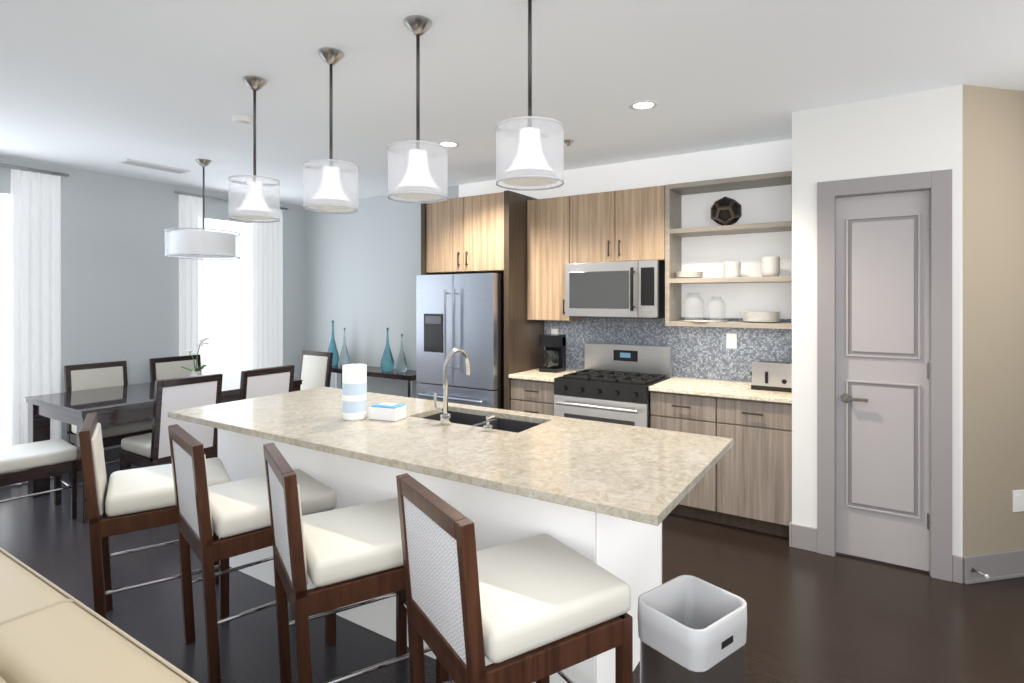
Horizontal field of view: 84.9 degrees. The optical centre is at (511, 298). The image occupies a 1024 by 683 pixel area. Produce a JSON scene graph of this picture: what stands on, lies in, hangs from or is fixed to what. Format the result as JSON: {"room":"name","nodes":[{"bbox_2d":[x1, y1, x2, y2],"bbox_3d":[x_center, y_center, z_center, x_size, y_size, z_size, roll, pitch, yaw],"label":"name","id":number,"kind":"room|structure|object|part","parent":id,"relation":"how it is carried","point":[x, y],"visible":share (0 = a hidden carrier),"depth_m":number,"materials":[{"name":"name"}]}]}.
{"room":"dining room and kitchen","nodes":[
{"label":"dining room and kitchen","id":0,"kind":"room"},
{"bbox_2d":[0,156,305,449],"bbox_3d":[-4.742,0.190,3.834,0.120,2.720,7.750,0,0,33],"label":"wall","id":1,"kind":"structure","parent":0,"point":[119,286],"depth_m":5.38,"materials":[{"name":"grey paint"}]},
{"bbox_2d":[0,193,10,446],"bbox_3d":[-4.569,0.290,4.103,0.060,2.320,1.390,0,0,33],"label":"window","id":2,"kind":"structure","parent":1,"relation":"in","point":[6,198],"depth_m":4.65,"materials":[{"name":"white"}]},
{"bbox_2d":[0,447,122,488],"bbox_3d":[-4.684,1.478,3.797,0.017,0.145,7.750,0,0,33],"label":"baseboard","id":3,"kind":"structure","parent":1,"relation":"attached to","point":[110,454],"depth_m":5.25,"materials":[{"name":"grey"}]},
{"bbox_2d":[0,163,287,484],"bbox_3d":[-3.878,0.217,5.002,0.074,2.636,4.250,0,0,33],"label":"curtain","id":4,"kind":"object","parent":1,"relation":"in","point":[35,284],"depth_m":4.74,"materials":[{"name":"white fabric"}]},
{"bbox_3d":[-3.883,-1.090,5.006,0.061,0.023,4.250,0,0,33],"label":"curtain rail","id":5,"kind":"part","parent":4,"relation":"part of","materials":[{"name":"grey metal"}]},
{"bbox_2d":[179,195,203,374],"bbox_3d":[-3.334,0.233,5.830,0.050,2.605,0.250,0,0,33],"label":"curtain","id":6,"kind":"object","parent":4,"relation":"hanging from","point":[191,303],"depth_m":5.81,"materials":[{"name":"white fabric"}]},
{"bbox_2d":[252,208,282,368],"bbox_3d":[-2.860,0.233,6.571,0.050,2.605,0.390,0,0,33],"label":"curtain","id":7,"kind":"object","parent":4,"relation":"hanging from","point":[267,295],"depth_m":6.54,"materials":[{"name":"white fabric"}]},
{"bbox_2d":[205,218,251,369],"bbox_3d":[-3.209,0.290,6.230,0.060,2.320,0.640,0,0,33],"label":"window","id":8,"kind":"structure","parent":1,"relation":"in","point":[248,227],"depth_m":6.46,"materials":[{"name":"white"}]},
{"bbox_2d":[0,463,1023,682],"bbox_3d":[-0.118,1.600,1.856,10.400,0.100,9.600,0,0,33],"label":"floor","id":9,"kind":"structure","parent":0,"point":[814,617],"depth_m":2.79,"materials":[{"name":"brown wood"}]},
{"bbox_2d":[0,438,76,519],"bbox_3d":[-3.418,1.061,3.885,0.470,0.978,0.582,0,0,39],"label":"chair","id":10,"kind":"object","parent":9,"relation":"on","point":[60,454],"visible":0.92,"depth_m":3.86,"materials":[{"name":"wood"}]},
{"bbox_2d":[0,547,198,682],"bbox_3d":[-1.566,1.150,1.170,2.800,0.800,1.004,0,0,33],"label":"sofa","id":11,"kind":"object","parent":9,"relation":"on","point":[49,634],"visible":1,"depth_m":1.29,"materials":[{"name":"beige leather"}]},
{"bbox_2d":[64,361,152,480],"bbox_3d":[-3.495,1.061,4.871,0.582,0.978,0.470,0,0,33],"label":"dining chair","id":12,"kind":"object","parent":9,"relation":"on","point":[79,377],"visible":0.52,"depth_m":4.86,"materials":[{"name":"white fabric"}]},
{"bbox_2d":[79,412,230,624],"bbox_3d":[-1.717,1.055,2.724,0.586,0.990,0.470,0,0,-33],"label":"bar stool","id":13,"kind":"object","parent":9,"relation":"on","point":[134,491],"visible":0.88,"depth_m":2.52,"materials":[{"name":"white fabric"}]},
{"bbox_2d":[25,372,302,522],"bbox_3d":[-2.914,1.160,4.873,1.048,0.780,1.778,0,0,33],"label":"dining table","id":14,"kind":"object","parent":9,"relation":"on","point":[118,404],"visible":0.54,"depth_m":4.29,"materials":[{"name":"brown wood"}]},
{"bbox_2d":[181,337,209,375],"bbox_3d":[-2.860,0.564,5.115,0.211,0.411,0.243,0,0,33],"label":"potted orchid","id":15,"kind":"object","parent":14,"relation":"on","point":[196,372],"visible":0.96,"depth_m":5.09,"materials":[{"name":"white plant"}]},
{"bbox_2d":[120,373,222,509],"bbox_3d":[-2.598,1.061,4.273,0.582,0.978,0.470,0,0,33],"label":"dining chair","id":16,"kind":"object","parent":9,"relation":"on","point":[153,447],"visible":0.62,"depth_m":4.10,"materials":[{"name":"white fabric"}]},
{"bbox_2d":[149,355,201,381],"bbox_3d":[-3.129,1.061,5.443,0.582,0.978,0.470,0,0,33],"label":"dining chair","id":17,"kind":"object","parent":9,"relation":"on","point":[165,368],"visible":0.04,"depth_m":5.52,"materials":[{"name":"white fabric"}]},
{"bbox_2d":[206,365,294,458],"bbox_3d":[-2.253,1.061,4.812,0.582,0.978,0.470,0,0,33],"label":"dining chair","id":18,"kind":"object","parent":9,"relation":"on","point":[260,382],"visible":0.21,"depth_m":4.64,"materials":[{"name":"white fabric"}]},
{"bbox_2d":[168,424,336,682],"bbox_3d":[-1.155,1.055,2.506,0.586,0.990,0.470,0,0,-41],"label":"bar stool","id":19,"kind":"object","parent":9,"relation":"on","point":[234,516],"visible":0.79,"depth_m":2.31,"materials":[{"name":"white fabric"}]},
{"bbox_2d":[300,350,332,389],"bbox_3d":[-2.277,1.061,5.906,0.470,0.978,0.582,0,0,33],"label":"chair","id":20,"kind":"object","parent":9,"relation":"on","point":[315,369],"visible":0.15,"depth_m":6.07,"materials":[{"name":"white fabric"}]},
{"bbox_2d":[263,442,448,682],"bbox_3d":[-0.594,1.055,2.125,0.586,0.990,0.470,0,0,-31],"label":"bar stool","id":21,"kind":"object","parent":9,"relation":"on","point":[346,558],"visible":0.83,"depth_m":1.95,"materials":[{"name":"white fabric"}]},
{"bbox_2d":[331,363,415,397],"bbox_3d":[-1.554,1.160,6.163,1.500,0.780,0.350,0,0,33],"label":"console table","id":22,"kind":"object","parent":9,"relation":"on","point":[408,375],"visible":0.21,"depth_m":5.87,"materials":[{"name":"brown wood"}]},
{"bbox_2d":[328,320,335,365],"bbox_3d":[-2.083,0.509,6.507,0.148,0.520,0.148,0,0,24],"label":"glass bottle","id":23,"kind":"object","parent":22,"relation":"on","point":[332,347],"depth_m":6.47,"materials":[{"name":"teal glass"}]},
{"bbox_2d":[336,328,349,366],"bbox_3d":[-1.913,0.549,6.399,0.119,0.440,0.119,0,0,24],"label":"glass bottle","id":24,"kind":"object","parent":22,"relation":"on","point":[344,359],"depth_m":6.37,"materials":[{"name":"teal"}]},
{"bbox_2d":[380,328,391,370],"bbox_3d":[-1.340,0.539,6.033,0.148,0.460,0.148,0,0,24],"label":"glass bottle","id":25,"kind":"object","parent":22,"relation":"on","point":[387,361],"depth_m":5.99,"materials":[{"name":"teal glass"}]},
{"bbox_2d":[392,334,407,371],"bbox_3d":[-1.164,0.569,5.920,0.119,0.400,0.119,0,0,24],"label":"glass bottle","id":26,"kind":"object","parent":22,"relation":"on","point":[401,365],"depth_m":5.89,"materials":[{"name":"teal"}]},
{"bbox_2d":[218,428,661,682],"bbox_3d":[-0.510,1.107,2.990,2.420,0.886,0.788,0,0,33],"label":"kitchen island","id":27,"kind":"object","parent":9,"relation":"on","point":[632,553],"depth_m":2.37,"materials":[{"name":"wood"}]},
{"bbox_2d":[168,388,732,527],"bbox_3d":[-0.463,0.646,2.830,2.790,0.032,1.070,0,0,33],"label":"island countertop","id":28,"kind":"structure","parent":27,"relation":"on","point":[639,475],"depth_m":2.38,"materials":[{"name":"beige stone"}]},
{"bbox_2d":[342,364,366,420],"bbox_3d":[-0.830,0.489,2.952,0.126,0.280,0.126,0,0,33],"label":"paper towel roll","id":29,"kind":"object","parent":28,"relation":"on","point":[354,392],"visible":1,"depth_m":2.90,"materials":[{"name":"white"}]},
{"bbox_2d":[369,402,406,420],"bbox_3d":[-0.653,0.591,2.952,0.160,0.077,0.110,0,0,21],"label":"pack","id":30,"kind":"object","parent":28,"relation":"on","point":[388,411],"visible":1,"depth_m":2.91,"materials":[{"name":"white paint"}]},
{"bbox_2d":[432,348,471,423],"bbox_3d":[-0.306,0.442,2.907,0.101,0.376,0.230,0,0,33],"label":"faucet","id":31,"kind":"object","parent":28,"relation":"on","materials":[{"name":"silver metal"}]},
{"bbox_2d":[428,412,539,431],"bbox_3d":[-0.176,0.756,2.973,0.728,0.212,0.368,0,0,33],"label":"sink","id":32,"kind":"object","parent":28,"relation":"in","point":[460,417],"depth_m":3.10,"materials":[{"name":"black metal"}]},
{"bbox_2d":[416,273,503,408],"bbox_3d":[-0.334,0.667,5.112,0.846,1.765,0.787,0,0,33],"label":"refrigerator","id":33,"kind":"object","parent":9,"relation":"on","point":[465,312],"visible":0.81,"depth_m":4.77,"materials":[{"name":"silver metal"}]},
{"bbox_2d":[421,190,543,409],"bbox_3d":[-0.273,0.320,5.202,0.975,2.460,0.626,0,0,33],"label":"cabinet","id":34,"kind":"object","parent":9,"relation":"on","point":[485,233],"visible":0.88,"depth_m":4.88,"materials":[{"name":"brown wood"}]},
{"bbox_2d":[396,473,632,682],"bbox_3d":[0.002,1.055,1.738,0.586,0.990,0.470,0,0,-31],"label":"bar stool","id":35,"kind":"object","parent":9,"relation":"on","point":[541,608],"visible":1,"depth_m":1.60,"materials":[{"name":"brown wood"}]},
{"bbox_2d":[511,378,554,415],"bbox_3d":[0.331,1.106,4.832,0.436,0.888,0.598,0,0,33],"label":"base cabinet","id":36,"kind":"object","parent":9,"relation":"on","point":[530,396],"depth_m":4.58,"materials":[{"name":"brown wood"}]},
{"bbox_2d":[554,343,672,427],"bbox_3d":[0.799,0.968,4.452,0.752,1.165,0.698,0,0,33],"label":"range","id":37,"kind":"object","parent":9,"relation":"on","point":[611,383],"visible":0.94,"depth_m":4.34,"materials":[{"name":"silver metal"}]},
{"bbox_2d":[650,391,714,522],"bbox_3d":[1.353,1.106,4.178,0.463,0.888,0.598,0,0,33],"label":"base cabinet","id":38,"kind":"object","parent":9,"relation":"on","point":[687,413],"depth_m":3.90,"materials":[{"name":"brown wood"}]},
{"bbox_2d":[638,575,746,682],"bbox_3d":[0.564,1.247,1.752,0.282,0.606,0.244,0,0,-37],"label":"trash can","id":39,"kind":"object","parent":9,"relation":"on","point":[692,629],"visible":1,"depth_m":1.70,"materials":[{"name":"plastic"}]},
{"bbox_2d":[715,397,791,537],"bbox_3d":[1.744,1.106,3.928,0.465,0.888,0.598,0,0,33],"label":"base cabinet","id":40,"kind":"object","parent":9,"relation":"on","point":[745,481],"depth_m":3.68,"materials":[{"name":"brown wood"}]},
{"bbox_2d":[509,368,791,403],"bbox_3d":[1.035,0.645,4.364,2.128,0.030,0.628,0,0,33],"label":"countertop","id":41,"kind":"structure","parent":40,"relation":"on","point":[716,388],"depth_m":3.99,"materials":[{"name":"stone"}]},
{"bbox_2d":[539,334,565,372],"bbox_3d":[0.343,0.469,4.861,0.170,0.319,0.221,0,0,33],"label":"coffee maker","id":42,"kind":"object","parent":41,"relation":"on","point":[554,356],"visible":1,"depth_m":4.81,"materials":[{"name":"black plastic"}]},
{"bbox_2d":[750,360,791,392],"bbox_3d":[1.822,0.533,3.902,0.295,0.191,0.173,0,0,33],"label":"toaster","id":43,"kind":"object","parent":41,"relation":"on","point":[772,375],"visible":0.9,"depth_m":3.84,"materials":[{"name":"metal"}]},
{"bbox_2d":[0,0,1023,205],"bbox_3d":[-0.118,-1.220,1.856,10.400,0.100,9.600,0,0,33],"label":"ceiling","id":44,"kind":"structure","parent":0,"point":[103,86],"depth_m":2.92,"materials":[{"name":"white paint"}]},
{"bbox_2d":[118,159,189,173],"bbox_3d":[-3.140,-1.162,4.928,0.160,0.016,0.520,0,0,33],"label":"ceiling vent","id":45,"kind":"object","parent":44,"relation":"in","point":[152,166],"visible":1,"depth_m":4.88,"materials":[{"name":"white metal"}]},
{"bbox_2d":[165,159,240,259],"bbox_3d":[-2.603,-0.759,4.727,0.562,0.819,0.562,0,0,33],"label":"pendant lamp","id":46,"kind":"object","parent":44,"relation":"hanging from","point":[203,244],"visible":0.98,"depth_m":4.54,"materials":[{"name":"white fabric"}]},
{"bbox_2d":[232,115,251,124],"bbox_3d":[-1.744,-1.155,3.620,0.116,0.030,0.116,0,0,33],"label":"smoke detector","id":47,"kind":"object","parent":44,"relation":"attached to","point":[241,119],"visible":1,"depth_m":3.59,"materials":[{"name":"white paint"}]},
{"bbox_2d":[228,76,279,222],"bbox_3d":[-1.375,-0.797,2.992,0.252,0.744,0.252,0,0,33],"label":"pendant lamp","id":48,"kind":"object","parent":44,"relation":"hanging from","point":[254,206],"visible":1,"depth_m":2.96,"materials":[{"name":"white glass"}]},
{"bbox_2d":[303,48,357,213],"bbox_3d":[-0.861,-0.797,2.663,0.252,0.744,0.252,0,0,33],"label":"pendant lamp","id":49,"kind":"object","parent":44,"relation":"hanging from","point":[330,194],"visible":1,"depth_m":2.63,"materials":[{"name":"white glass"}]},
{"bbox_2d":[388,15,447,203],"bbox_3d":[-0.397,-0.797,2.367,0.252,0.744,0.252,0,0,33],"label":"pendant lamp","id":50,"kind":"object","parent":44,"relation":"hanging from","point":[417,182],"visible":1,"depth_m":2.33,"materials":[{"name":"white glass"}]},
{"bbox_2d":[438,141,459,147],"bbox_3d":[-0.480,-1.167,4.224,0.169,0.006,0.169,0,0,24],"label":"recessed light","id":51,"kind":"object","parent":44,"relation":"in","point":[449,144],"depth_m":4.20,"materials":[{"name":"white paint"}]},
{"bbox_2d":[496,0,563,190],"bbox_3d":[0.066,-0.797,2.071,0.252,0.744,0.252,0,0,33],"label":"pendant lamp","id":52,"kind":"object","parent":44,"relation":"hanging from","point":[529,166],"visible":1,"depth_m":2.03,"materials":[{"name":"white glass"}]},
{"bbox_2d":[564,140,573,145],"bbox_3d":[0.420,-1.152,4.147,0.080,0.035,0.080,0,0,33],"label":"sprinkler","id":53,"kind":"object","parent":44,"relation":"attached to","point":[568,142],"visible":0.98,"depth_m":4.13,"materials":[{"name":"silver metal"}]},
{"bbox_2d":[629,100,657,109],"bbox_3d":[0.793,-1.167,3.374,0.169,0.006,0.169,0,0,24],"label":"recessed light","id":54,"kind":"object","parent":44,"relation":"in","point":[644,104],"depth_m":3.37,"materials":[{"name":"white paint"}]},
{"bbox_2d":[306,139,791,397],"bbox_3d":[-0.221,0.190,5.613,5.820,2.720,0.120,0,0,33],"label":"wall","id":55,"kind":"structure","parent":0,"point":[363,266],"depth_m":6.28,"materials":[{"name":"grey paint"}]},
{"bbox_2d":[527,185,664,320],"bbox_3d":[0.728,-0.343,4.722,1.225,1.055,0.356,0,0,33],"label":"upper cabinet","id":56,"kind":"object","parent":55,"relation":"attached to","point":[620,225],"visible":0.96,"depth_m":4.64,"materials":[{"name":"brown wood"}]},
{"bbox_2d":[565,260,664,318],"bbox_3d":[0.856,-0.069,4.558,0.772,0.447,0.458,0,0,33],"label":"microwave","id":57,"kind":"object","parent":56,"relation":"attached to","point":[624,290],"visible":0.96,"depth_m":4.38,"materials":[{"name":"silver metal"}]},
{"bbox_2d":[544,317,791,381],"bbox_3d":[1.199,0.387,4.621,2.130,0.483,0.018,0,0,33],"label":"tile backsplash","id":58,"kind":"structure","parent":55,"relation":"attached to","point":[724,353],"depth_m":4.46,"materials":[{"name":"tile"}]},
{"bbox_2d":[665,171,791,328],"bbox_3d":[1.633,-0.333,4.160,0.901,1.075,0.328,0,0,33],"label":"open shelf","id":59,"kind":"object","parent":55,"relation":"attached to","point":[697,238],"visible":0.73,"depth_m":4.25,"materials":[{"name":"white wood"}]},
{"bbox_2d":[676,271,702,277],"bbox_3d":[1.369,-0.182,4.312,0.199,0.052,0.199,0,0,27],"label":"plate","id":60,"kind":"object","parent":59,"relation":"on","point":[687,274],"depth_m":4.23,"materials":[{"name":"white ceramic"}]},
{"bbox_2d":[682,293,726,321],"bbox_3d":[1.461,0.060,4.253,0.340,0.217,0.340,0,0,33],"label":"glass jars","id":61,"kind":"object","parent":59,"relation":"on","point":[710,320],"visible":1,"depth_m":4.25,"materials":[{"name":"clear glass"}]},
{"bbox_2d":[711,196,741,225],"bbox_3d":[1.585,-0.645,4.150,0.217,0.225,0.218,0,0,33],"label":"decor","id":62,"kind":"object","parent":59,"relation":"on","point":[725,210],"visible":0.96,"depth_m":4.10,"materials":[{"name":"brown metal"}]},
{"bbox_2d":[723,261,740,276],"bbox_3d":[1.630,-0.216,4.145,0.123,0.120,0.123,0,0,27],"label":"cup","id":63,"kind":"object","parent":59,"relation":"on","point":[731,268],"depth_m":4.09,"materials":[{"name":"white ceramic"}]},
{"bbox_2d":[743,311,780,322],"bbox_3d":[1.798,0.130,4.037,0.249,0.079,0.249,0,0,27],"label":"plate","id":64,"kind":"object","parent":59,"relation":"on","point":[749,316],"depth_m":3.95,"materials":[{"name":"white ceramic"}]},
{"bbox_2d":[761,256,779,276],"bbox_3d":[1.849,-0.229,4.005,0.123,0.145,0.123,0,0,27],"label":"cup","id":65,"kind":"object","parent":59,"relation":"on","point":[770,266],"depth_m":3.95,"materials":[{"name":"white ceramic"}]},
{"bbox_2d":[792,85,962,556],"bbox_3d":[2.314,0.190,3.607,0.838,2.720,0.770,0,0,33],"label":"wall","id":66,"kind":"structure","parent":0,"point":[920,131],"depth_m":3.33,"materials":[{"name":"white paint"}]},
{"bbox_2d":[817,169,951,581],"bbox_3d":[2.158,0.419,3.276,0.651,2.262,0.085,0,0,33],"label":"door","id":67,"kind":"structure","parent":66,"relation":"attached to","point":[884,377],"depth_m":3.26,"materials":[{"name":"grey wood"}]},
{"bbox_2d":[963,85,1023,556],"bbox_3d":[4.009,0.190,3.459,3.200,2.720,0.120,0,0,-12],"label":"wall","id":68,"kind":"structure","parent":0,"point":[993,299],"depth_m":3.10,"materials":[{"name":"beige paint"}]},
{"bbox_2d":[963,549,1023,583],"bbox_3d":[4.025,1.478,3.391,3.198,0.145,0.020,0,0,-12],"label":"baseboard","id":69,"kind":"structure","parent":68,"relation":"attached to","point":[1002,565],"depth_m":3.08,"materials":[{"name":"grey"}]},
{"bbox_2d":[971,567,988,577],"bbox_3d":[2.520,1.475,3.014,0.024,0.024,0.080,0,0,-12],"label":"doorstop","id":70,"kind":"object","parent":69,"relation":"attached to","point":[976,571],"visible":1,"depth_m":3.01,"materials":[{"name":"silver metal"}]},
{"bbox_2d":[1013,490,1023,511],"bbox_3d":[2.837,1.130,3.133,0.080,0.120,0.010,0,0,-12],"label":"electrical outlet plate","id":71,"kind":"object","parent":68,"relation":"attached to","point":[1018,500],"visible":1,"depth_m":3.13,"materials":[{"name":"white plastic"}]},
{"label":"outside","id":72,"kind":"structure","parent":0,"visible":0},
{"bbox_2d":[0,200,244,446],"bbox_3d":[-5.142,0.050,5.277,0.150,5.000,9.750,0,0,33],"label":"window","id":73,"kind":"structure","parent":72,"point":[224,311],"depth_m":7.39,"materials":[{"name":"white glass"}]}
]}

